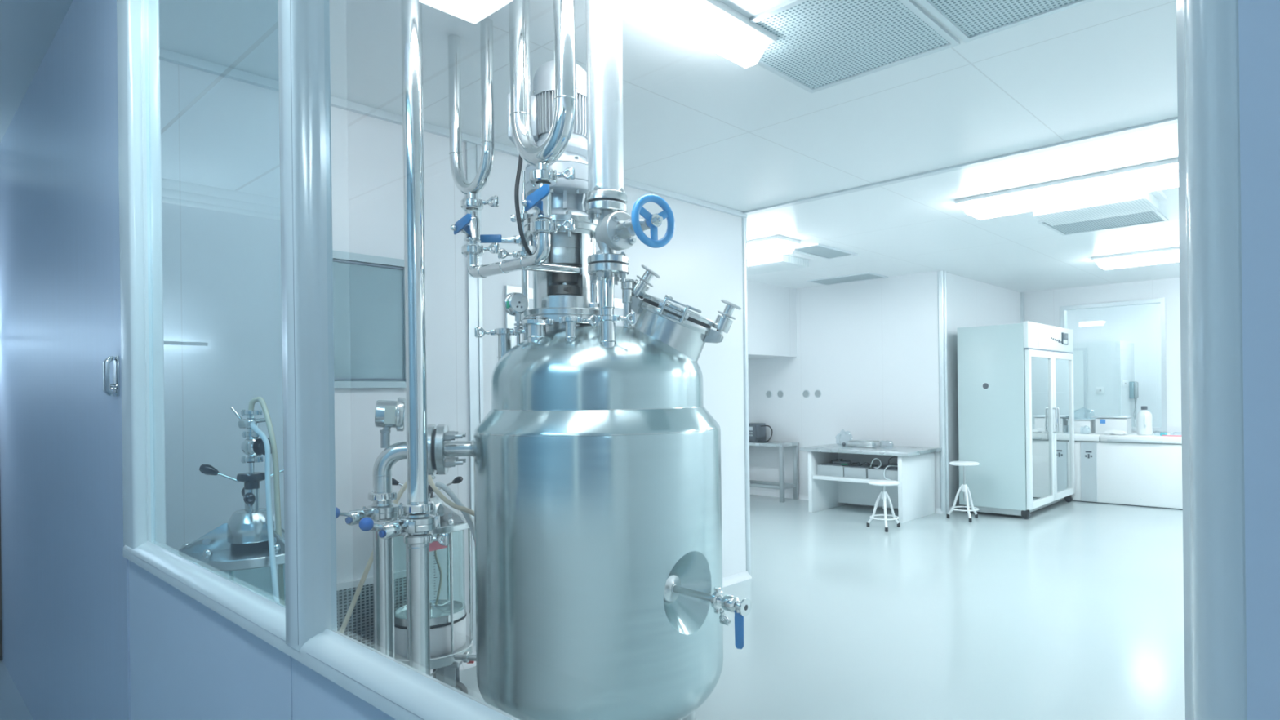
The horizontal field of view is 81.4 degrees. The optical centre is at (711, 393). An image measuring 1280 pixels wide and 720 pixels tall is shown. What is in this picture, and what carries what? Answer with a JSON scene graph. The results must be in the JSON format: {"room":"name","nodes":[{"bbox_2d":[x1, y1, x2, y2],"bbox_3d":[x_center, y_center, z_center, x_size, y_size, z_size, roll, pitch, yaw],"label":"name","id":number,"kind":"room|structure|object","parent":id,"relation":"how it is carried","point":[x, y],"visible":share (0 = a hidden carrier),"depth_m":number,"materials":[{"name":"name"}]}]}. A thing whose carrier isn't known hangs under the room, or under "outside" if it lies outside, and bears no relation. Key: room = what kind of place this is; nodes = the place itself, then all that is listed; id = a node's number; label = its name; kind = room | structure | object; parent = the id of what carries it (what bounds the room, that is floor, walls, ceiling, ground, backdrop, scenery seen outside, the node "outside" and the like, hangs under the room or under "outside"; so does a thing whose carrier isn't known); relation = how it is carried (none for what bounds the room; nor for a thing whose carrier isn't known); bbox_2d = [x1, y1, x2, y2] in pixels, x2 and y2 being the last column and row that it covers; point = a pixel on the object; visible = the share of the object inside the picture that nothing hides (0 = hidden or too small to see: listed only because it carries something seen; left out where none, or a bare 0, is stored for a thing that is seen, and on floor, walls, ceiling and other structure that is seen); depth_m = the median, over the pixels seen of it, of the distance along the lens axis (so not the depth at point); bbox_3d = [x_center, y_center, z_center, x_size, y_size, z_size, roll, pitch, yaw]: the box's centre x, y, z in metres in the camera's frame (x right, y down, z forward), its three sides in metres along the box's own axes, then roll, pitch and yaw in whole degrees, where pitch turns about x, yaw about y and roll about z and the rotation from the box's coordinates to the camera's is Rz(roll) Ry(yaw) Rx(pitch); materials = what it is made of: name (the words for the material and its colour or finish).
{"room":"clean room","nodes":[
{"label":"clean room","id":0,"kind":"room"},
{"bbox_2d":[149,0,164,547],"bbox_3d":[-2.703,0.054,3.085,2.967,2.760,0.040,-1,0,41],"label":"wall","id":1,"kind":"structure","parent":0,"point":[153,4],"depth_m":2.12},
{"bbox_2d":[0,0,130,719],"bbox_3d":[-2.742,0.054,3.041,2.967,2.760,0.078,-1,0,41],"label":"door","id":2,"kind":"structure","parent":1,"relation":"in","point":[65,611],"depth_m":2.67,"materials":[{"name":"blue metal"}]},
{"bbox_2d":[159,59,746,653],"bbox_3d":[-1.033,0.033,4.208,0.100,2.760,3.850,-1,0,41],"label":"wall","id":3,"kind":"structure","parent":0,"point":[220,144],"depth_m":3.38,"materials":[{"name":"paint"}]},
{"bbox_2d":[266,569,406,648],"bbox_3d":[-1.690,1.086,3.352,0.020,0.450,0.800,-1,0,41],"label":"air vent","id":4,"kind":"object","parent":3,"relation":"in","point":[360,626],"visible":0.12,"depth_m":3.43,"materials":[{"name":"grey metal"}]},
{"bbox_2d":[332,250,405,387],"bbox_3d":[-1.643,-0.335,3.419,0.030,0.620,0.515,-1,0,41],"label":"window","id":5,"kind":"structure","parent":3,"relation":"in","point":[369,291],"depth_m":3.46,"materials":[{"name":"teal"}]},
{"bbox_2d":[159,47,746,217],"bbox_3d":[-1.008,-1.330,4.158,0.030,0.035,3.830,-1,0,41],"label":"trim","id":6,"kind":"structure","parent":3,"relation":"attached to","point":[165,55],"depth_m":3.46,"materials":[{"name":"silver metal"}]},
{"bbox_2d":[465,142,484,645],"bbox_3d":[-1.238,0.001,3.885,0.018,2.630,0.075,-1,0,41],"label":"trim","id":7,"kind":"structure","parent":3,"relation":"attached to","point":[475,344],"depth_m":3.87,"materials":[{"name":"silver metal"}]},
{"bbox_2d":[504,285,623,347],"bbox_3d":[-0.813,0.410,4.365,0.018,2.000,0.900,-1,0,41],"label":"door","id":8,"kind":"structure","parent":3,"relation":"in","point":[510,321],"depth_m":4.09,"materials":[{"name":"silver metal"}]},
{"bbox_2d":[430,571,751,676],"bbox_3d":[-0.973,1.385,4.157,0.034,0.055,3.830,-1,0,41],"label":"baseboard","id":9,"kind":"structure","parent":3,"relation":"attached to","point":[742,576],"depth_m":5.42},
{"bbox_2d":[742,217,751,575],"bbox_3d":[0.244,0.017,5.622,0.070,2.760,0.070,-1,0,41],"label":"trim","id":10,"kind":"structure","parent":3,"relation":"attached to","point":[744,220],"depth_m":5.59,"materials":[{"name":"silver metal"}]},
{"bbox_2d":[0,0,1179,292],"bbox_3d":[2.529,-1.442,5.944,9.200,0.100,15.100,-1,0,41],"label":"ceiling","id":11,"kind":"structure","parent":0,"point":[699,123],"depth_m":3.59,"materials":[{"name":"paint"}]},
{"bbox_2d":[448,17,498,212],"bbox_3d":[-0.890,-1.013,2.742,0.247,0.670,0.084,-1,0,41],"label":"pipe","id":12,"kind":"object","parent":11,"relation":"hanging from","point":[472,202],"visible":1,"depth_m":2.70,"materials":[{"name":"metal"}]},
{"bbox_2d":[466,191,476,198],"bbox_3d":[-0.888,-0.733,2.740,0.034,0.063,0.034,-1,0,41],"label":"outlet","id":13,"kind":"object","parent":12,"relation":"attached to","point":[469,194],"depth_m":2.72,"materials":[{"name":"metal"}]},
{"bbox_2d":[508,0,576,186],"bbox_3d":[-0.566,-1.025,2.465,0.292,0.654,0.092,-1,0,41],"label":"pipe","id":14,"kind":"object","parent":11,"relation":"hanging from","point":[542,157],"visible":0.99,"depth_m":2.43,"materials":[{"name":"metal"}]},
{"bbox_2d":[536,162,550,169],"bbox_3d":[-0.562,-0.755,2.465,0.044,0.075,0.044,-1,0,41],"label":"outlet","id":15,"kind":"object","parent":14,"relation":"attached to","point":[540,166],"depth_m":2.44,"materials":[{"name":"metal"}]},
{"bbox_2d":[613,0,776,67],"bbox_3d":[-0.363,-1.303,2.257,0.185,0.105,1.640,-1,0,41],"label":"ceiling lamp","id":16,"kind":"object","parent":11,"relation":"attached to","point":[714,25],"visible":1,"depth_m":2.60,"materials":[{"name":"white plastic"}]},
{"bbox_2d":[746,235,800,260],"bbox_3d":[0.166,-1.310,6.978,1.380,0.105,0.340,-1,0,41],"label":"ceiling lamp","id":17,"kind":"object","parent":11,"relation":"attached to","point":[777,245],"visible":0.44,"depth_m":6.57,"materials":[{"name":"white plastic"}]},
{"bbox_2d":[746,252,813,275],"bbox_3d":[0.545,-1.317,7.517,0.820,0.100,0.530,-1,0,41],"label":"ceiling lamp","id":18,"kind":"object","parent":11,"relation":"in","point":[792,260],"visible":0.64,"depth_m":7.34,"materials":[{"name":"white plastic"}]},
{"bbox_2d":[793,243,857,258],"bbox_3d":[1.079,-1.368,7.149,0.330,0.012,0.700,-1,0,41],"label":"ceiling vent","id":19,"kind":"object","parent":11,"relation":"in","point":[818,250],"visible":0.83,"depth_m":7.14,"materials":[{"name":"silver metal"}]},
{"bbox_2d":[806,272,888,284],"bbox_3d":[1.622,-1.374,8.899,0.860,0.012,0.450,-1,0,41],"label":"ceiling vent","id":20,"kind":"object","parent":11,"relation":"in","point":[864,276],"visible":1,"depth_m":8.88,"materials":[{"name":"silver metal"}]},
{"bbox_2d":[748,0,959,93],"bbox_3d":[0.478,-1.360,2.850,0.690,0.012,0.700,-1,0,41],"label":"ceiling vent","id":21,"kind":"object","parent":11,"relation":"in","point":[820,45],"visible":0.79,"depth_m":2.84,"materials":[{"name":"silver metal"}]},
{"bbox_2d":[915,0,1094,43],"bbox_3d":[1.012,-1.367,2.382,0.690,0.012,0.700,-1,0,41],"label":"ceiling vent","id":22,"kind":"object","parent":11,"relation":"in","point":[970,20],"visible":1,"depth_m":2.65,"materials":[{"name":"silver metal"}]},
{"bbox_2d":[955,157,1178,219],"bbox_3d":[2.370,-1.337,4.942,1.400,0.105,0.340,-1,0,41],"label":"ceiling lamp","id":23,"kind":"object","parent":11,"relation":"attached to","point":[1161,175],"visible":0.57,"depth_m":4.81,"materials":[{"name":"white plastic"}]},
{"bbox_2d":[1032,190,1166,226],"bbox_3d":[2.753,-1.345,5.318,0.800,0.100,0.530,-1,0,41],"label":"ceiling lamp","id":24,"kind":"object","parent":11,"relation":"in","point":[1146,202],"visible":0.77,"depth_m":5.23,"materials":[{"name":"white plastic"}]},
{"bbox_2d":[1037,209,1168,235],"bbox_3d":[3.165,-1.394,5.987,0.800,0.012,0.700,-1,0,41],"label":"ceiling vent","id":25,"kind":"object","parent":11,"relation":"in","point":[1154,216],"visible":0.76,"depth_m":6.07,"materials":[{"name":"silver metal"}]},
{"bbox_2d":[1091,246,1179,270],"bbox_3d":[4.551,-1.365,7.325,1.380,0.105,0.340,-1,0,41],"label":"ceiling lamp","id":26,"kind":"object","parent":11,"relation":"attached to","point":[1171,255],"visible":0.56,"depth_m":7.42,"materials":[{"name":"white plastic"}]},
{"bbox_2d":[0,494,1185,719],"bbox_3d":[2.565,1.418,5.944,9.200,0.100,15.100,-1,0,41],"label":"floor","id":27,"kind":"structure","parent":0,"point":[1073,610],"depth_m":4.52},
{"bbox_2d":[176,407,284,590],"bbox_3d":[-1.421,0.729,2.299,0.408,1.376,0.400,-1,0,12],"label":"vessel","id":28,"kind":"object","parent":27,"relation":"on","point":[242,543],"visible":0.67,"depth_m":2.25,"materials":[{"name":"metal"}]},
{"bbox_2d":[230,407,265,431],"bbox_3d":[-1.434,0.083,2.300,0.095,0.083,0.085,-1,0,41],"label":"tap","id":29,"kind":"object","parent":28,"relation":"on","point":[242,423],"depth_m":2.29,"materials":[{"name":"metal"}]},
{"bbox_2d":[249,422,279,603],"bbox_3d":[-1.304,0.391,2.177,0.035,0.610,0.272,-1,0,-45],"label":"hose","id":30,"kind":"object","parent":28,"relation":"hanging from","point":[267,446],"visible":0.89,"depth_m":2.17,"materials":[{"name":"white"}]},
{"bbox_2d":[248,396,284,605],"bbox_3d":[-1.365,0.435,2.283,0.144,0.851,0.035,-1,0,24],"label":"hose","id":31,"kind":"object","parent":28,"relation":"hanging from","point":[268,420],"visible":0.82,"depth_m":2.25,"materials":[{"name":"beige"}]},
{"bbox_2d":[400,0,449,675],"bbox_3d":[-0.921,0.032,2.335,0.159,2.759,0.110,-1,0,41],"label":"pipe","id":32,"kind":"object","parent":27,"relation":"on","point":[418,553],"visible":0.94,"depth_m":2.32,"materials":[{"name":"metal"}]},
{"bbox_2d":[359,512,439,539],"bbox_3d":[-0.977,0.405,2.299,0.108,0.077,0.261,-1,0,41],"label":"valve","id":33,"kind":"object","parent":32,"relation":"on","point":[412,524],"visible":0.96,"depth_m":2.29,"materials":[{"name":"metal"}]},
{"bbox_2d":[389,472,475,693],"bbox_3d":[-1.303,0.820,3.421,0.522,1.192,0.410,-1,0,-15],"label":"glass vessel","id":34,"kind":"object","parent":27,"relation":"on","point":[450,644],"visible":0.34,"depth_m":3.32,"materials":[{"name":"glass"}]},
{"bbox_2d":[339,480,407,634],"bbox_3d":[-1.402,0.678,3.192,0.439,0.799,0.060,-1,0,-38],"label":"hose","id":35,"kind":"object","parent":34,"relation":"hanging from","point":[404,486],"visible":0.38,"depth_m":3.13,"materials":[{"name":"beige"}]},
{"bbox_2d":[434,533,442,604],"bbox_3d":[-1.265,0.801,3.420,0.036,0.352,0.011,-1,0,0],"label":"hose","id":36,"kind":"object","parent":34,"relation":"hanging from","point":[437,535],"visible":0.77,"depth_m":3.42,"materials":[{"name":"beige"}]},
{"bbox_2d":[427,475,474,515],"bbox_3d":[-1.051,0.508,3.062,0.460,0.402,0.100,-1,0,27],"label":"hose","id":37,"kind":"object","parent":34,"relation":"attached to","point":[439,494],"visible":0.5,"depth_m":3.03,"materials":[{"name":"beige"}]},
{"bbox_2d":[435,481,475,542],"bbox_3d":[-1.028,0.581,3.034,0.215,0.438,0.054,-1,0,0],"label":"hose","id":38,"kind":"object","parent":37,"relation":"attached to","point":[454,497],"visible":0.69,"depth_m":3.02,"materials":[{"name":"white"}]},
{"bbox_2d":[453,651,475,662],"bbox_3d":[-1.088,1.179,3.310,0.172,0.048,0.048,-1,0,6],"label":"outlet","id":39,"kind":"object","parent":34,"relation":"attached to","point":[466,656],"depth_m":3.30,"materials":[{"name":"metal"}]},
{"bbox_2d":[434,264,741,719],"bbox_3d":[-0.392,0.472,2.693,1.001,1.866,0.956,-1,0,41],"label":"tank","id":40,"kind":"object","parent":27,"relation":"on","point":[596,453],"visible":0.96,"depth_m":2.38,"materials":[{"name":"metal"}]},
{"bbox_2d":[368,424,466,658],"bbox_3d":[-1.036,0.761,2.627,0.335,1.303,0.180,-1,0,0],"label":"pipe","id":41,"kind":"object","parent":40,"relation":"attached to","point":[382,492],"visible":0.69,"depth_m":2.57,"materials":[{"name":"metal"}]},
{"bbox_2d":[335,502,404,525],"bbox_3d":[-1.197,0.409,2.541,0.109,0.072,0.264,-1,0,41],"label":"valve","id":42,"kind":"object","parent":41,"relation":"on","point":[384,512],"visible":0.78,"depth_m":2.54,"materials":[{"name":"metal"}]},
{"bbox_2d":[374,397,405,448],"bbox_3d":[-1.130,0.103,2.604,0.100,0.175,0.119,-1,0,-19],"label":"transmitter","id":43,"kind":"object","parent":41,"relation":"on","point":[388,415],"visible":0.98,"depth_m":2.57,"materials":[{"name":"metal"}]},
{"bbox_2d":[502,292,528,345],"bbox_3d":[-0.684,-0.242,2.604,0.082,0.230,0.064,-1,0,-38],"label":"pressure gauge","id":44,"kind":"object","parent":40,"relation":"attached to","point":[514,304],"visible":0.98,"depth_m":2.59,"materials":[{"name":"metal"}]},
{"bbox_2d":[506,301,509,308],"bbox_3d":[-0.712,-0.310,2.583,0.004,0.024,0.016,-1,0,-38],"label":"print","id":45,"kind":"object","parent":44,"relation":"attached to","point":[507,302],"depth_m":2.58,"materials":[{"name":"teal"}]},
{"bbox_2d":[520,170,526,201],"bbox_3d":[-0.730,-0.781,2.830,0.019,0.115,0.086,-1,0,-27],"label":"pipe","id":46,"kind":"object","parent":40,"relation":"attached to","point":[523,196],"depth_m":2.83,"materials":[{"name":"metal"}]},
{"bbox_2d":[522,327,527,341],"bbox_3d":[-0.725,-0.222,2.829,0.016,0.050,0.086,-1,0,-27],"label":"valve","id":47,"kind":"object","parent":40,"relation":"attached to","point":[524,335],"depth_m":2.83,"materials":[{"name":"metal"}]},
{"bbox_2d":[521,270,528,309],"bbox_3d":[-0.724,-0.391,2.831,0.025,0.145,0.086,-1,0,-27],"label":"pipe","id":48,"kind":"object","parent":40,"relation":"attached to","point":[525,277],"depth_m":2.83,"materials":[{"name":"metal"}]},
{"bbox_2d":[520,205,531,246],"bbox_3d":[-0.722,-0.631,2.833,0.040,0.149,0.086,-1,0,-27],"label":"valve","id":49,"kind":"object","parent":40,"relation":"attached to","point":[524,215],"depth_m":2.82,"materials":[{"name":"metal"}]},
{"bbox_2d":[461,218,599,309],"bbox_3d":[-0.676,-0.438,2.597,0.523,0.263,0.338,-1,0,4],"label":"pipe","id":50,"kind":"object","parent":40,"relation":"attached to","point":[544,230],"visible":0.91,"depth_m":2.60,"materials":[{"name":"metal"}]},
{"bbox_2d":[450,210,480,244],"bbox_3d":[-0.879,-0.611,2.703,0.110,0.121,0.117,-1,0,28],"label":"valve","id":51,"kind":"object","parent":50,"relation":"attached to","point":[468,224],"visible":1,"depth_m":2.71,"materials":[{"name":"metal"}]},
{"bbox_2d":[480,234,528,258],"bbox_3d":[-0.793,-0.546,2.796,0.173,0.089,0.086,-1,0,-27],"label":"valve","id":52,"kind":"object","parent":50,"relation":"attached to","point":[493,238],"depth_m":2.80,"materials":[{"name":"metal"}]},
{"bbox_2d":[521,183,552,220],"bbox_3d":[-0.544,-0.631,2.422,0.130,0.126,0.112,-1,0,31],"label":"valve","id":53,"kind":"object","parent":50,"relation":"on","point":[540,200],"visible":0.92,"depth_m":2.42,"materials":[{"name":"metal"}]},
{"bbox_2d":[506,59,599,332],"bbox_3d":[-0.567,-0.711,2.750,0.339,1.026,0.306,-1,0,0],"label":"motor","id":54,"kind":"object","parent":40,"relation":"on","point":[555,295],"visible":0.59,"depth_m":2.67,"materials":[{"name":"metal"}]},
{"bbox_2d":[586,250,629,328],"bbox_3d":[-0.356,-0.340,2.479,0.166,0.254,0.138,-1,0,41],"label":"pipe","id":55,"kind":"object","parent":40,"relation":"attached to","point":[609,273],"visible":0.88,"depth_m":2.44,"materials":[{"name":"metal"}]},
{"bbox_2d":[585,185,675,265],"bbox_3d":[-0.271,-0.554,2.394,0.165,0.248,0.359,-1,0,-40],"label":"valve","id":56,"kind":"object","parent":55,"relation":"on","point":[615,229],"visible":0.95,"depth_m":2.37,"materials":[{"name":"metal"}]},
{"bbox_2d":[585,0,626,204],"bbox_3d":[-0.357,-0.992,2.470,0.138,0.726,0.138,-1,0,41],"label":"pipe","id":57,"kind":"object","parent":56,"relation":"attached to","point":[604,51],"visible":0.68,"depth_m":2.42,"materials":[{"name":"metal"}]},
{"bbox_2d":[710,586,751,648],"bbox_3d":[0.061,0.716,2.368,0.140,0.180,0.080,-1,0,41],"label":"valve","id":58,"kind":"object","parent":40,"relation":"attached to","point":[719,601],"visible":1,"depth_m":2.33,"materials":[{"name":"metal"}]},
{"bbox_2d":[749,440,799,502],"bbox_3d":[0.637,1.020,9.881,1.020,0.745,0.370,-1,0,41],"label":"steel table","id":59,"kind":"object","parent":27,"relation":"on","point":[781,486],"visible":0.61,"depth_m":9.64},
{"bbox_2d":[749,422,772,442],"bbox_3d":[0.646,0.525,9.883,0.501,0.246,0.246,-1,0,41],"label":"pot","id":60,"kind":"object","parent":59,"relation":"on","point":[757,430],"visible":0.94,"depth_m":9.82,"materials":[{"name":"silver metal"}]},
{"bbox_2d":[799,443,942,523],"bbox_3d":[1.819,1.001,8.533,1.375,0.752,0.840,-1,0,41],"label":"lab bench","id":61,"kind":"object","parent":27,"relation":"on","point":[913,498],"visible":0.9,"depth_m":8.51,"materials":[{"name":"laminate"}]},
{"bbox_2d":[817,462,861,476],"bbox_3d":[1.491,0.885,8.665,0.350,0.131,0.413,-1,0,41],"label":"equipment box","id":62,"kind":"object","parent":61,"relation":"on","point":[828,468],"visible":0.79,"depth_m":8.51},
{"bbox_2d":[831,458,850,464],"bbox_3d":[1.499,0.794,8.610,0.228,0.054,0.138,-1,0,27],"label":"cable","id":63,"kind":"object","parent":62,"relation":"on","point":[837,459],"visible":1,"depth_m":8.60,"materials":[{"name":"black rubber"}]},
{"bbox_2d":[833,460,852,464],"bbox_3d":[1.518,0.801,8.583,0.200,0.032,0.090,-1,0,27],"label":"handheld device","id":64,"kind":"object","parent":62,"relation":"on","point":[837,461],"visible":0.99,"depth_m":8.55,"materials":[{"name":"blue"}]},
{"bbox_2d":[813,475,897,485],"bbox_3d":[1.765,0.969,8.461,1.090,0.042,0.560,-1,0,41],"label":"shelf","id":65,"kind":"object","parent":61,"relation":"attached to","point":[815,477],"depth_m":8.37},
{"bbox_2d":[844,463,879,478],"bbox_3d":[1.722,0.884,8.435,0.280,0.126,0.373,-1,0,41],"label":"equipment box","id":66,"kind":"object","parent":61,"relation":"on","point":[855,471],"visible":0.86,"depth_m":8.30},
{"bbox_2d":[850,462,872,466],"bbox_3d":[1.675,0.796,8.357,0.255,0.052,0.094,-1,0,31],"label":"cable","id":67,"kind":"object","parent":66,"relation":"on","point":[858,462],"visible":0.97,"depth_m":8.34,"materials":[{"name":"black rubber"}]},
{"bbox_2d":[847,440,881,447],"bbox_3d":[1.785,0.589,8.678,0.200,0.070,0.340,-1,0,-44],"label":"steel tray","id":68,"kind":"object","parent":61,"relation":"on","point":[860,443],"visible":1,"depth_m":8.59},
{"bbox_2d":[799,443,942,456],"bbox_3d":[1.815,0.645,8.533,1.375,0.040,0.840,-1,0,41],"label":"countertop","id":69,"kind":"structure","parent":61,"relation":"on","point":[900,451],"depth_m":8.30,"materials":[{"name":"laminate"}]},
{"bbox_2d":[867,465,897,480],"bbox_3d":[1.986,0.884,8.217,0.365,0.121,0.393,-1,0,41],"label":"equipment box","id":70,"kind":"object","parent":61,"relation":"on","point":[873,473],"visible":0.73,"depth_m":8.08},
{"bbox_2d":[870,457,881,468],"bbox_3d":[1.803,0.771,8.171,0.143,0.118,0.034,-1,0,41],"label":"cable","id":71,"kind":"object","parent":70,"relation":"on","point":[874,458],"visible":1,"depth_m":8.15,"materials":[{"name":"white plastic"}]},
{"bbox_2d":[887,462,897,468],"bbox_3d":[2.032,0.798,8.145,0.170,0.047,0.120,-1,0,41],"label":"power adapter","id":72,"kind":"object","parent":70,"relation":"on","point":[891,464],"visible":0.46,"depth_m":8.12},
{"bbox_2d":[883,465,897,479],"bbox_3d":[1.947,0.861,8.053,0.151,0.158,0.085,-1,0,-39],"label":"cable","id":73,"kind":"object","parent":61,"relation":"on","point":[888,465],"visible":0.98,"depth_m":8.03,"materials":[{"name":"white plastic"}]},
{"bbox_2d":[866,480,900,532],"bbox_3d":[1.745,1.137,7.560,0.348,0.482,0.338,-1,0,41],"label":"stool","id":74,"kind":"object","parent":27,"relation":"on","point":[883,494],"visible":1,"depth_m":7.53,"materials":[{"name":"white metal"}]},
{"bbox_2d":[946,461,979,522],"bbox_3d":[2.744,1.056,8.044,0.347,0.620,0.337,-1,0,-38],"label":"stool","id":75,"kind":"object","parent":27,"relation":"on","point":[966,491],"visible":1,"depth_m":8.01,"materials":[{"name":"white metal"}]},
{"bbox_2d":[957,320,1075,519],"bbox_3d":[3.653,0.289,8.762,0.826,2.130,1.668,-1,0,41],"label":"refrigerator","id":76,"kind":"object","parent":27,"relation":"on","point":[1015,381],"visible":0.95,"depth_m":8.21,"materials":[{"name":"metal"}]},
{"bbox_2d":[1062,432,1182,510],"bbox_3d":[4.892,0.915,9.307,1.920,0.847,0.765,-1,0,41],"label":"cabinet","id":77,"kind":"object","parent":27,"relation":"on","point":[1131,469],"depth_m":8.79,"materials":[{"name":"laminate"}]},
{"bbox_2d":[1074,418,1095,433],"bbox_3d":[4.738,0.417,9.480,0.310,0.176,0.320,-1,0,41],"label":"storage bin","id":78,"kind":"object","parent":77,"relation":"on","point":[1079,424],"visible":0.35,"depth_m":9.35,"materials":[{"name":"white plastic"}]},
{"bbox_2d":[1091,415,1132,434],"bbox_3d":[4.985,0.391,9.224,0.400,0.221,0.280,-1,0,41],"label":"box","id":79,"kind":"object","parent":77,"relation":"on","point":[1103,423],"visible":0.94,"depth_m":9.13,"materials":[{"name":"white plastic"}]},
{"bbox_2d":[1103,429,1127,435],"bbox_3d":[4.894,0.472,8.975,0.265,0.062,0.153,-1,0,41],"label":"tissue","id":80,"kind":"object","parent":77,"relation":"on","point":[1113,432],"visible":1,"depth_m":8.94,"materials":[{"name":"white paper"}]},
{"bbox_2d":[1136,406,1152,435],"bbox_3d":[5.180,0.327,8.877,0.190,0.345,0.164,-1,0,-28],"label":"plastic jug","id":81,"kind":"object","parent":77,"relation":"on","point":[1144,417],"visible":1,"depth_m":8.82,"materials":[{"name":"white"}]},
{"bbox_2d":[128,0,1279,719],"bbox_3d":[0.298,0.016,0.397,5.075,2.760,0.071,-1,0,41],"label":"wall","id":82,"kind":"structure","parent":0,"point":[1259,20],"depth_m":0.37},
{"bbox_2d":[746,280,796,359],"bbox_3d":[-0.478,-0.907,8.696,1.040,0.894,3.630,-1,0,41],"label":"wall","id":83,"kind":"structure","parent":0,"point":[771,308],"depth_m":9.31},
{"bbox_2d":[743,116,1177,215],"bbox_3d":[1.063,-1.367,4.876,8.200,0.012,0.060,-1,0,41],"label":"trim","id":84,"kind":"structure","parent":83,"relation":"attached to","point":[1174,120],"depth_m":4.39,"materials":[{"name":"silver metal"}]},
{"bbox_2d":[748,271,940,508],"bbox_3d":[1.511,0.001,9.444,3.030,2.760,0.100,-1,0,41],"label":"wall","id":85,"kind":"structure","parent":0,"point":[869,348],"depth_m":9.16,"materials":[{"name":"paint"}]},
{"bbox_2d":[765,390,772,398],"bbox_3d":[0.771,0.012,10.018,0.104,0.104,0.010,-1,0,41],"label":"port","id":86,"kind":"object","parent":85,"relation":"attached to","point":[768,393],"visible":1,"depth_m":10.02,"materials":[{"name":"silver metal"}]},
{"bbox_2d":[777,390,783,398],"bbox_3d":[0.914,0.011,9.893,0.104,0.104,0.010,-1,0,41],"label":"port","id":87,"kind":"object","parent":85,"relation":"attached to","point":[780,393],"visible":1,"depth_m":9.89,"materials":[{"name":"silver metal"}]},
{"bbox_2d":[802,390,809,397],"bbox_3d":[1.223,0.007,9.623,0.104,0.104,0.010,-1,0,41],"label":"port","id":88,"kind":"object","parent":85,"relation":"attached to","point":[806,393],"visible":1,"depth_m":9.62,"materials":[{"name":"silver metal"}]},
{"bbox_2d":[813,389,821,397],"bbox_3d":[1.358,0.005,9.505,0.104,0.104,0.010,-1,0,41],"label":"port","id":89,"kind":"object","parent":85,"relation":"attached to","point":[817,393],"visible":1,"depth_m":9.51,"materials":[{"name":"silver metal"}]},
{"bbox_2d":[750,489,943,514],"bbox_3d":[1.484,1.354,9.393,3.030,0.055,0.034,-1,0,41],"label":"baseboard","id":90,"kind":"structure","parent":85,"relation":"attached to","point":[752,492],"depth_m":9.80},
{"bbox_2d":[937,271,949,513],"bbox_3d":[2.635,-0.013,8.437,0.101,2.760,0.069,-1,0,-15],"label":"trim","id":91,"kind":"structure","parent":85,"relation":"attached to","point":[941,275],"depth_m":8.41,"materials":[{"name":"silver metal"}]},
{"bbox_2d":[946,272,1020,506],"bbox_3d":[3.486,-0.024,9.476,0.100,2.760,2.550,-1,0,41],"label":"wall","id":92,"kind":"structure","parent":0,"point":[970,302],"depth_m":8.83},
{"bbox_2d":[949,504,964,512],"bbox_3d":[3.553,1.328,9.431,0.034,0.055,2.550,-1,0,41],"label":"baseboard","id":93,"kind":"structure","parent":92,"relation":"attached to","point":[957,504],"depth_m":8.65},
{"bbox_2d":[1024,277,1181,433],"bbox_3d":[6.341,-0.059,8.736,5.370,2.760,0.100,-1,0,41],"label":"wall","id":94,"kind":"structure","parent":0,"point":[1042,307],"depth_m":9.41,"materials":[{"name":"paint"}]},
{"bbox_2d":[1020,292,1024,323],"bbox_3d":[4.365,-0.035,10.373,0.040,2.760,0.040,-1,0,41],"label":"trim","id":95,"kind":"structure","parent":94,"relation":"attached to","point":[1022,294],"depth_m":10.36,"materials":[{"name":"silver metal"}]},
{"bbox_2d":[1060,297,1167,431],"bbox_3d":[5.239,-0.350,9.684,1.230,1.670,0.120,-1,0,41],"label":"window","id":96,"kind":"structure","parent":94,"relation":"in","point":[1064,309],"depth_m":9.27,"materials":[{"name":"silver metal"}]},
{"bbox_2d":[1073,341,1134,426],"bbox_3d":[5.607,0.280,11.908,1.940,2.100,0.900,-1,0,41],"label":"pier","id":97,"kind":"object","parent":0,"point":[1108,363],"visible":0.21,"depth_m":11.11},
{"bbox_2d":[1072,347,1087,418],"bbox_3d":[5.507,0.321,11.384,0.480,2.020,0.022,-1,0,41],"label":"door","id":98,"kind":"structure","parent":97,"relation":"attached to","point":[1079,353],"depth_m":11.27,"materials":[{"name":"silver metal"}]},
{"bbox_2d":[1096,386,1105,393],"bbox_3d":[5.828,-0.043,11.103,0.120,0.100,0.015,-1,0,41],"label":"wall socket","id":99,"kind":"object","parent":97,"relation":"attached to","point":[1099,389],"visible":1,"depth_m":11.10,"materials":[{"name":"white plastic"}]},
{"bbox_2d":[1121,380,1128,386],"bbox_3d":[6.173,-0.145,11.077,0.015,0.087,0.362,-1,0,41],"label":"wall socket","id":100,"kind":"object","parent":97,"relation":"attached to","point":[1124,383],"visible":1,"depth_m":11.07,"materials":[{"name":"white plastic"}]},
{"bbox_2d":[1128,381,1138,419],"bbox_3d":[6.508,0.113,11.391,0.100,0.588,0.248,-1,0,41],"label":"wall telephone","id":101,"kind":"object","parent":97,"relation":"attached to","point":[1133,385],"visible":1,"depth_m":11.32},
{"bbox_2d":[1066,302,1161,426],"bbox_3d":[7.271,-0.071,11.112,7.100,2.760,0.100,-1,0,41],"label":"wall","id":102,"kind":"structure","parent":0,"point":[1140,325],"depth_m":11.57,"materials":[{"name":"paint"}]},
{"bbox_3d":[-0.664,-1.282,1.256,2.538,0.140,0.085,-1,0,41],"label":"wall","id":103,"kind":"structure","parent":0,"visible":0},
{"bbox_2d":[116,0,1247,719],"bbox_3d":[-0.650,0.058,1.239,2.552,2.700,0.092,-1,0,41],"label":"window","id":104,"kind":"structure","parent":103,"relation":"in","point":[304,628],"depth_m":1.20,"materials":[{"name":"paint"}]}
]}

